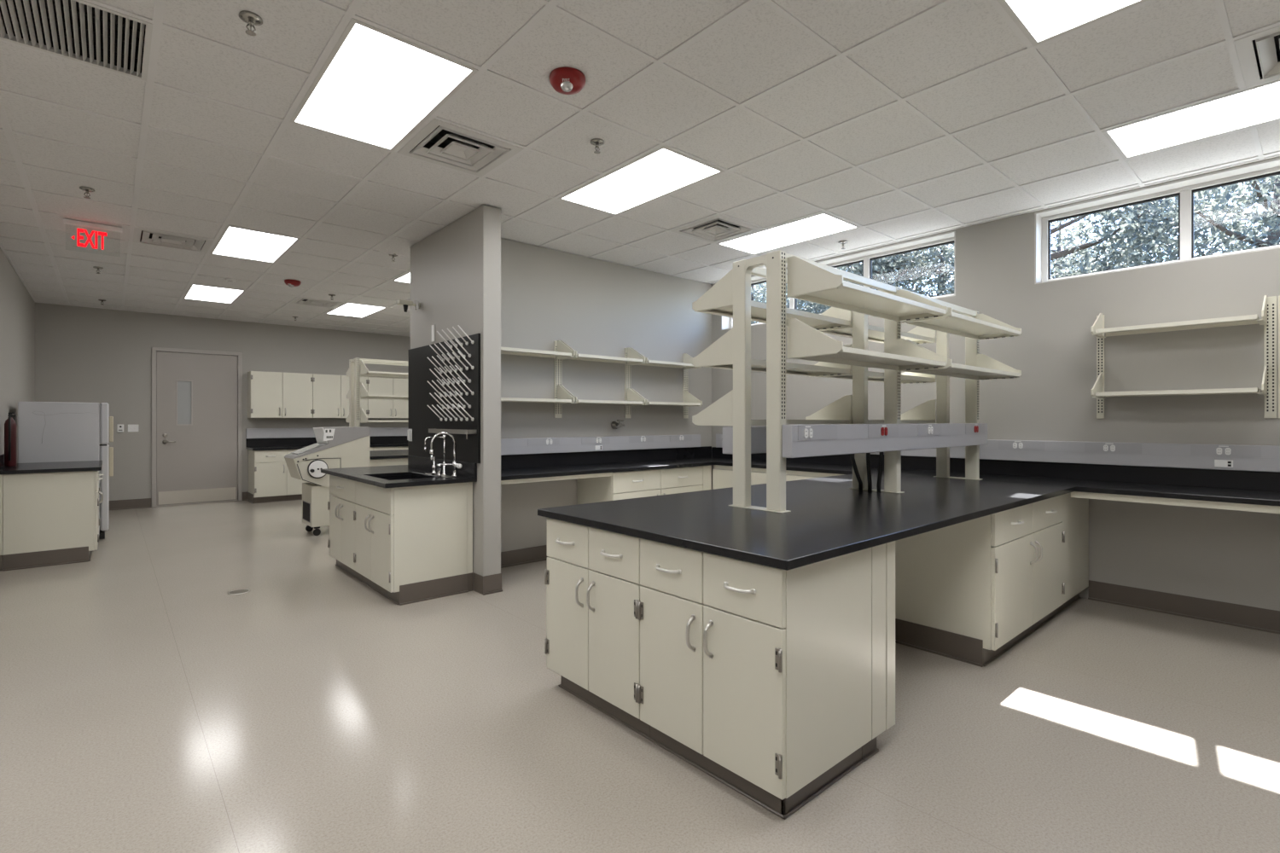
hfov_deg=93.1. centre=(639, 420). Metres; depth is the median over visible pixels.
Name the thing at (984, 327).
shelf
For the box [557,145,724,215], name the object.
ceiling light
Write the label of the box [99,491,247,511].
baseboard
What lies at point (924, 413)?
shelf
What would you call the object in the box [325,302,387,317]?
ceiling light
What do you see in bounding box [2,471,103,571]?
base cabinet
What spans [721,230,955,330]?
window
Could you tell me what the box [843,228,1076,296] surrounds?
tree
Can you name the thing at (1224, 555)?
wall
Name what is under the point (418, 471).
countertop
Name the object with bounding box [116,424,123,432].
thermostat
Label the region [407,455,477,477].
backsplash
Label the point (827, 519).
countertop
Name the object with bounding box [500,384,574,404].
wall shelf
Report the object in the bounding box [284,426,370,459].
hood
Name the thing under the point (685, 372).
shelf standard
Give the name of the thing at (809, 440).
power raceway
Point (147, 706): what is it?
floor
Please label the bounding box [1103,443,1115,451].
outlet
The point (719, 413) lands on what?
shelf
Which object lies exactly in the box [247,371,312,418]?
upper cabinet
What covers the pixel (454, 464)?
gooseneck faucet
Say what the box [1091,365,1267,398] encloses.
wall shelf
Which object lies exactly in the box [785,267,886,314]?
tree
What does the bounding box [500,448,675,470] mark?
backsplash
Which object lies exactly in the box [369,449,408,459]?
countertop
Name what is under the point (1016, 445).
outlet
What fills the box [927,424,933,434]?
outlet
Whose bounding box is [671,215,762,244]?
ceiling vent
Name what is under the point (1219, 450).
outlet
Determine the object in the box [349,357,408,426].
frame
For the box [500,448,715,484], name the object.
countertop
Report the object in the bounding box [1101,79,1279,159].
ceiling light
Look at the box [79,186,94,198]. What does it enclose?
sprinkler
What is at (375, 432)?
power raceway
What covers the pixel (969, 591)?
base cabinet
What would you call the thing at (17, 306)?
wall
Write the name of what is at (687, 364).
wall shelf
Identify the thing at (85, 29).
ceiling vent
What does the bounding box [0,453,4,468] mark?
backsplash
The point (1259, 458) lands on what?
power raceway
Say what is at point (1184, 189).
window
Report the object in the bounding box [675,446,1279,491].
backsplash
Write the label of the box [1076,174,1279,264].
tree
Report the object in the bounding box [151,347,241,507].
door
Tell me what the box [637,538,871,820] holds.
base cabinet
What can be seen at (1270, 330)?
shelf standard
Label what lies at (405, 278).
ceiling light
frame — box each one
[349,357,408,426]
[728,250,982,513]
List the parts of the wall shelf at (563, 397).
shelf panel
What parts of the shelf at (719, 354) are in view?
shelf panel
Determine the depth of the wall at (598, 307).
6.27 m
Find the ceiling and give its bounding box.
[0,0,1279,337]
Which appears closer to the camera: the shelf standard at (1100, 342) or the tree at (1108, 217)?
the shelf standard at (1100, 342)
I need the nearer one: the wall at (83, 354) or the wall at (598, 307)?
the wall at (598, 307)
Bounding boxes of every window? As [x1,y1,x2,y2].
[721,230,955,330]
[1034,157,1279,284]
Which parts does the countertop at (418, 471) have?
fixture plate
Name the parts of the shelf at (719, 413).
shelf panel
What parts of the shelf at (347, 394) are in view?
shelf panel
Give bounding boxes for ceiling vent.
[0,0,153,81]
[132,227,213,253]
[290,296,344,308]
[397,118,523,176]
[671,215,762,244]
[1233,25,1279,87]
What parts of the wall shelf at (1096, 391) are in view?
shelf panel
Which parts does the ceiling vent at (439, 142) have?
plate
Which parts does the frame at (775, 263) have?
post, plate, rail, post, rail, post, plate, post, rail, post, plate, post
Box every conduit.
[850,453,862,490]
[866,453,872,491]
[876,452,883,492]
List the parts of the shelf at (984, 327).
shelf panel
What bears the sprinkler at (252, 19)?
attached to the ceiling
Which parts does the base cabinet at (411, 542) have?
door, handle, handle, drawer, door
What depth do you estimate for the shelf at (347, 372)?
8.83 m
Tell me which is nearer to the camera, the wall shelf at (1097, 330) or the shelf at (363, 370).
the wall shelf at (1097, 330)
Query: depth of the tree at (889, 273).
25.77 m
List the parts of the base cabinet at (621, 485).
drawer, door, door, drawer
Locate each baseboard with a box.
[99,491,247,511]
[473,572,502,595]
[500,545,548,568]
[1088,580,1279,634]
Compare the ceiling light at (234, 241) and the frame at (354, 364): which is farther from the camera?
the frame at (354, 364)
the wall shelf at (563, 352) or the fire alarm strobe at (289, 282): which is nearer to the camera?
the wall shelf at (563, 352)
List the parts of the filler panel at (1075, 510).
panel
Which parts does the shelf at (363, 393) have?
shelf panel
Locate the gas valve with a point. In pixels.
(614, 425)
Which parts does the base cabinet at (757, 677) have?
handle, drawer, door, handle, handle, handle, drawer, door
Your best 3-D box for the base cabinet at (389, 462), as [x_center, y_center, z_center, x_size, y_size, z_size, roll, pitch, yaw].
[-3.184,0.931,8.291,1.200,0.878,0.641,0,0,-41]
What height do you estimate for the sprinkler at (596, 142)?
0.069 m
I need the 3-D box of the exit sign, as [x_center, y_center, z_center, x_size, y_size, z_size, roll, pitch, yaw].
[-4.722,-1.572,5.236,0.380,0.254,0.060,0,0,-41]
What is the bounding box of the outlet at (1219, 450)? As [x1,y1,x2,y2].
[1216,446,1231,454]
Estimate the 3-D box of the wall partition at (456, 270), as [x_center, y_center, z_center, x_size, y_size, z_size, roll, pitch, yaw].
[-1.681,-0.165,5.395,0.153,3.069,1.540,0,0,-41]
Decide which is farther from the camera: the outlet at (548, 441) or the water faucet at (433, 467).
the outlet at (548, 441)
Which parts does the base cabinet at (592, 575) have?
handle, drawer, door, handle, handle, handle, drawer, door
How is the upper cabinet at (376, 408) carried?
attached to the wall at (83, 354)
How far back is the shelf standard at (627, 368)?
6.64 m
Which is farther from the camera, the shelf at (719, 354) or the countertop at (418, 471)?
the countertop at (418, 471)
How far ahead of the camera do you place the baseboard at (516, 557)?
5.80 m
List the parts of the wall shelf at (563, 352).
shelf panel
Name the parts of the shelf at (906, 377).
shelf panel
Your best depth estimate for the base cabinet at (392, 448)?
11.42 m
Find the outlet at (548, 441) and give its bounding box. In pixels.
[546,439,552,444]
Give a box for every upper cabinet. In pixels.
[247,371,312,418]
[312,373,367,418]
[367,377,408,418]
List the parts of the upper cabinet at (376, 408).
door, door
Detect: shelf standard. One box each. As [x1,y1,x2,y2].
[554,340,561,418]
[624,348,630,418]
[682,354,688,418]
[1096,314,1104,418]
[1263,296,1276,418]
[1277,296,1279,418]
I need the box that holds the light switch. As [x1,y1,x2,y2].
[128,424,138,431]
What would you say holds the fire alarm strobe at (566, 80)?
attached to the ceiling
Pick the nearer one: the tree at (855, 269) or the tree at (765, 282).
the tree at (855, 269)
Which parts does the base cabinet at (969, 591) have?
drawer, door, handle, handle, handle, door, drawer, handle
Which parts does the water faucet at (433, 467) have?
spout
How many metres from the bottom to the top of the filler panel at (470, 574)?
0.878 m
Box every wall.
[0,247,34,463]
[34,302,410,507]
[500,238,711,552]
[711,156,1279,610]
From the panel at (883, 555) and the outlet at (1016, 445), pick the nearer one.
the panel at (883, 555)
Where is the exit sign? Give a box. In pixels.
[63,218,122,250]
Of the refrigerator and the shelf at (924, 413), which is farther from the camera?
the refrigerator
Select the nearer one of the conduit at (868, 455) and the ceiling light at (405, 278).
the conduit at (868, 455)
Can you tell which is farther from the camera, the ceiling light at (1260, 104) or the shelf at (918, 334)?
the shelf at (918, 334)
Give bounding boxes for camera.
[396,299,420,312]
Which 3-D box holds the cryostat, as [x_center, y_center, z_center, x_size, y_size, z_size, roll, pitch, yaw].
[-3.816,0.725,7.415,0.845,1.290,0.584,0,0,-41]
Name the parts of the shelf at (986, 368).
shelf panel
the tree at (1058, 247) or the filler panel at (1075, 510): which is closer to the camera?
the filler panel at (1075, 510)
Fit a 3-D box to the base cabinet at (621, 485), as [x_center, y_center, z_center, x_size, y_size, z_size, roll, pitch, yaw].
[0.028,0.931,6.376,1.273,0.878,0.626,0,0,-41]
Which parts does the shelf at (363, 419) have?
shelf panel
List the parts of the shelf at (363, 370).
shelf panel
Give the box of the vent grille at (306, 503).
[302,500,310,523]
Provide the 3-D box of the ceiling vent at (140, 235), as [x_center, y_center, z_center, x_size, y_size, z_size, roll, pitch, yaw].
[-4.425,-1.762,5.743,0.577,0.147,0.577,0,0,-41]
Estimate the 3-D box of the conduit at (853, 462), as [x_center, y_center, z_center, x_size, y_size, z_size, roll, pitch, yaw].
[1.424,0.307,3.986,0.024,0.295,0.083,0,0,-41]
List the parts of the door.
handle, vision pane, vision frame, kick plate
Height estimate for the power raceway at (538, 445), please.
0.150 m
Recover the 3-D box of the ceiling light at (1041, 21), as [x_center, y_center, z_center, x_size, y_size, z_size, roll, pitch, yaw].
[1.960,-1.754,2.118,0.577,0.112,1.180,0,0,-41]
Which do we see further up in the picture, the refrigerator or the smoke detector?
the smoke detector
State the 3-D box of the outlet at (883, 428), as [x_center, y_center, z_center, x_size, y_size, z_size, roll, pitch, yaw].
[1.437,0.058,3.563,0.071,0.060,0.006,0,0,-41]
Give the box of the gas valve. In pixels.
[610,419,624,429]
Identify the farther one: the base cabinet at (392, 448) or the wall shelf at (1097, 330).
the base cabinet at (392, 448)
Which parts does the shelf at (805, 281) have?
shelf panel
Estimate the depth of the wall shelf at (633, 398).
6.30 m
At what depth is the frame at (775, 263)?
3.21 m
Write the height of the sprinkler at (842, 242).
0.069 m
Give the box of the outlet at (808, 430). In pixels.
[803,425,813,438]
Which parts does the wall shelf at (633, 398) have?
shelf panel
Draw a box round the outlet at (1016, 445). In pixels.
[1012,441,1023,448]
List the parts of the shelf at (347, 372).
shelf panel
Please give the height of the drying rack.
1.090 m
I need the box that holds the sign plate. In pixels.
[431,325,435,342]
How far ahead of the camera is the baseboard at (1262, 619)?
4.22 m
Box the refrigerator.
[17,401,113,539]
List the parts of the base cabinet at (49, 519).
drawer, door, door, handle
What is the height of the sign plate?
0.150 m
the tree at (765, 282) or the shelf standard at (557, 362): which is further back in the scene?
the tree at (765, 282)
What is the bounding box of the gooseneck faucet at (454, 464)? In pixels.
[429,431,462,477]
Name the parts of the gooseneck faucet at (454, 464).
spout, mixing arm, knob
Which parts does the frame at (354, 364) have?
post, post, rail, rail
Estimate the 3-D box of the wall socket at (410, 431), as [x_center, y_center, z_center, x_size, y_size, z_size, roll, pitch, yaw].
[-2.223,0.140,5.844,0.026,0.120,0.076,0,0,-41]
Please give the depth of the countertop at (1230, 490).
4.45 m
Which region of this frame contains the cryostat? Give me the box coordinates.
[284,426,370,535]
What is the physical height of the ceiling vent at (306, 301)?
0.147 m
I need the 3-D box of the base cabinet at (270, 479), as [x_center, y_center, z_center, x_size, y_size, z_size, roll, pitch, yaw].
[-6.183,0.931,10.484,0.956,0.878,0.641,0,0,-41]
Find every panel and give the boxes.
[0,474,2,571]
[467,482,473,591]
[701,465,816,490]
[861,541,895,762]
[1053,492,1088,616]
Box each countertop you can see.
[0,453,102,474]
[245,436,408,450]
[320,455,477,488]
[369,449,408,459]
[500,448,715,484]
[537,472,1075,570]
[675,446,1279,513]
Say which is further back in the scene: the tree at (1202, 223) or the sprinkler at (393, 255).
the tree at (1202, 223)
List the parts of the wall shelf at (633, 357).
shelf panel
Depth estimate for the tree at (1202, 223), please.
13.05 m
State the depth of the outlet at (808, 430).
3.05 m
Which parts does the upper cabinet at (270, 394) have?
door, door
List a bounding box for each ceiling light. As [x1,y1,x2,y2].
[182,284,245,303]
[209,225,300,263]
[289,17,478,151]
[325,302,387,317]
[392,271,410,283]
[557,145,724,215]
[716,212,861,255]
[996,0,1147,46]
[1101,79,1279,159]
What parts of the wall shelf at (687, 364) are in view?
shelf panel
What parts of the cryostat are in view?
control panel, panel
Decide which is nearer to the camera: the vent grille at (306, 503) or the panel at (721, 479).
the panel at (721, 479)
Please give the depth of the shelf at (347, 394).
8.70 m
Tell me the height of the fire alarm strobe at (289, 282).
0.082 m
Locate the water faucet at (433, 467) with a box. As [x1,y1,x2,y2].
[424,435,447,475]
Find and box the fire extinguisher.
[4,413,16,466]
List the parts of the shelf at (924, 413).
shelf panel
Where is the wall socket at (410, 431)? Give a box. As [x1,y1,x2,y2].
[407,429,412,441]
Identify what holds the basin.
in the countertop at (418, 471)
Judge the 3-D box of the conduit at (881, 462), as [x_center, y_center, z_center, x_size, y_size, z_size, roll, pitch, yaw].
[1.531,0.307,3.864,0.024,0.295,0.043,0,0,-41]
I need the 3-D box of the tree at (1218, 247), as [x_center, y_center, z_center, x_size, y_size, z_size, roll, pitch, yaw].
[16.464,-2.345,15.276,7.517,7.645,6.441,0,0,39]
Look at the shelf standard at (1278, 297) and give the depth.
3.89 m
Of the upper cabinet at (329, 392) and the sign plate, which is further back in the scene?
the upper cabinet at (329, 392)
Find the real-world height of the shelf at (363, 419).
0.199 m
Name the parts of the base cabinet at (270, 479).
drawer, door, drawer, door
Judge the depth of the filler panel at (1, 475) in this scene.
5.51 m
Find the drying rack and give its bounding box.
[408,325,480,463]
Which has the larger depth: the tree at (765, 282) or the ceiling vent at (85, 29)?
the tree at (765, 282)
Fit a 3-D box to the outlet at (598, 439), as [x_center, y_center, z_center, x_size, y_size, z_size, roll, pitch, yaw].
[-0.429,0.202,6.318,0.071,0.060,0.006,0,0,-41]
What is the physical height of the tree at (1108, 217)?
7.740 m
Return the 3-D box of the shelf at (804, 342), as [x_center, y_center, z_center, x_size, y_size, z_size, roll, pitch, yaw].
[1.276,-0.410,3.308,1.167,0.199,0.302,0,0,-41]
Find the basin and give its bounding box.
[379,476,424,480]
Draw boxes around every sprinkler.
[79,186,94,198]
[93,266,103,273]
[238,10,262,36]
[389,253,397,261]
[590,138,604,154]
[837,240,848,249]
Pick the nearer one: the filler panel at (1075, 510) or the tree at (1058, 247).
the filler panel at (1075, 510)
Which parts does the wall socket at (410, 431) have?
plate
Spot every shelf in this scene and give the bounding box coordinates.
[346,368,408,378]
[346,391,408,400]
[360,360,408,377]
[360,383,408,398]
[360,407,408,423]
[500,340,574,359]
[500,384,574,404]
[559,340,645,365]
[559,384,645,405]
[629,348,701,369]
[629,388,702,407]
[692,268,851,330]
[692,327,851,377]
[692,389,851,425]
[786,256,947,322]
[786,318,947,371]
[814,345,935,383]
[818,311,935,343]
[851,395,935,424]
[901,290,1021,340]
[901,339,1021,380]
[1091,295,1267,338]
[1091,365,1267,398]
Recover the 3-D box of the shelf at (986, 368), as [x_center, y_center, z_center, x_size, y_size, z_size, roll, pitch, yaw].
[2.225,-0.410,4.140,1.242,0.199,0.302,0,0,-41]
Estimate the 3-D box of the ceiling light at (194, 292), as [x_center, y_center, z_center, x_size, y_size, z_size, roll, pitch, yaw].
[-5.760,-1.754,8.181,0.577,0.112,1.180,0,0,-41]
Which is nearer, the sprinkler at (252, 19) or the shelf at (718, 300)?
the sprinkler at (252, 19)
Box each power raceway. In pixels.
[245,427,408,438]
[500,434,700,455]
[715,433,1279,472]
[721,426,766,454]
[782,423,988,458]
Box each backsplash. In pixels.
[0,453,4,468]
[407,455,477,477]
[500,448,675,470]
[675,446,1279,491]
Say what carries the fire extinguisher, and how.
on the countertop at (32, 468)
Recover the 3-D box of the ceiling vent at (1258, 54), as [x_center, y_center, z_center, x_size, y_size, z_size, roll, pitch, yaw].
[3.065,-1.762,2.686,0.577,0.147,0.577,0,0,-41]
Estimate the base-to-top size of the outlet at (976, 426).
0.060 m
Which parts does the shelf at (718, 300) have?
shelf panel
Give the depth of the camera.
5.65 m
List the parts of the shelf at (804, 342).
shelf panel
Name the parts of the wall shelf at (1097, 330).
shelf panel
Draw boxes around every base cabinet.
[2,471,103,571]
[246,449,308,503]
[327,474,362,581]
[354,481,468,605]
[369,458,407,466]
[372,446,408,450]
[544,517,650,738]
[576,465,703,504]
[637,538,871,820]
[895,494,1064,667]
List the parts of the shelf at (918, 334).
shelf panel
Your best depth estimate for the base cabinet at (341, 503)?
5.38 m
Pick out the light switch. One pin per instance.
(130, 427)
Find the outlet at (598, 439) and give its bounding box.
[595,436,601,442]
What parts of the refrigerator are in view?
fridge door, freezer door, handle, handle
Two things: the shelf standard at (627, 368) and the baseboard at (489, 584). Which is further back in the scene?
the shelf standard at (627, 368)
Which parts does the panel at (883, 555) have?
panel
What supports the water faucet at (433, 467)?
on the countertop at (418, 471)
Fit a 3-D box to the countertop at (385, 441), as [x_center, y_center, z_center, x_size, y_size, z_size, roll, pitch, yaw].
[-5.482,0.400,11.118,2.860,0.180,0.649,0,0,-41]
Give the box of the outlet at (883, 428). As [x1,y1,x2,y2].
[880,425,887,436]
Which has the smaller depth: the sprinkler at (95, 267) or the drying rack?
the drying rack
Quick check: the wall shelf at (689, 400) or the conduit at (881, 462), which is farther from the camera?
the wall shelf at (689, 400)
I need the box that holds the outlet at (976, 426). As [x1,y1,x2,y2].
[974,424,978,432]
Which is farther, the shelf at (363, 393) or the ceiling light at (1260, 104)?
the shelf at (363, 393)
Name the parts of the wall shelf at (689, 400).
shelf panel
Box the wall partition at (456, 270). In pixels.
[410,204,500,576]
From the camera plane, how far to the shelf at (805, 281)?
3.14 m
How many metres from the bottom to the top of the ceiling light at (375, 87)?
0.112 m
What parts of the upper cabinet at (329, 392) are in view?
door, door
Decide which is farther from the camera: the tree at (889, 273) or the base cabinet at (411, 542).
the tree at (889, 273)
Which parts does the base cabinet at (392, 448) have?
drawer, drawer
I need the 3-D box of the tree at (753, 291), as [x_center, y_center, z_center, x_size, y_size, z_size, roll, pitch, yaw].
[4.435,-2.296,21.132,7.377,7.549,6.008,0,0,43]
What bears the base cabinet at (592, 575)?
on the floor
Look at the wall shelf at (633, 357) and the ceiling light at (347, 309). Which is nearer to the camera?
the wall shelf at (633, 357)
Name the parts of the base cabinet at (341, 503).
door, handle, handle, drawer, door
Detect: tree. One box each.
[750,283,826,324]
[755,282,789,306]
[785,245,954,314]
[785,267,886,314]
[797,273,890,313]
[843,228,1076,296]
[913,185,1266,296]
[946,221,1167,284]
[1050,181,1268,279]
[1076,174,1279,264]
[1193,208,1268,255]
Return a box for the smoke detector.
[224,278,235,282]
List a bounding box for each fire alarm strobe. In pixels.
[284,279,301,287]
[549,66,585,94]
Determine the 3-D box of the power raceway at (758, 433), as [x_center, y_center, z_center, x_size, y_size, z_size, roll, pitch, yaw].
[1.437,0.109,4.142,2.509,0.150,0.118,0,0,-41]
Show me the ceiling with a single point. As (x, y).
(895, 120)
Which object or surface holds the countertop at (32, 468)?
on the base cabinet at (49, 519)
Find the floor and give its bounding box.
[0,500,1279,852]
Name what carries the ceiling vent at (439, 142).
in the ceiling
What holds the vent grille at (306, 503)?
attached to the cryostat
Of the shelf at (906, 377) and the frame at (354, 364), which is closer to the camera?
the shelf at (906, 377)
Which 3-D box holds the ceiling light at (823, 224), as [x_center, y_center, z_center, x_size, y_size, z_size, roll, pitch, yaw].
[1.333,-1.754,5.577,0.577,0.112,1.180,0,0,-41]

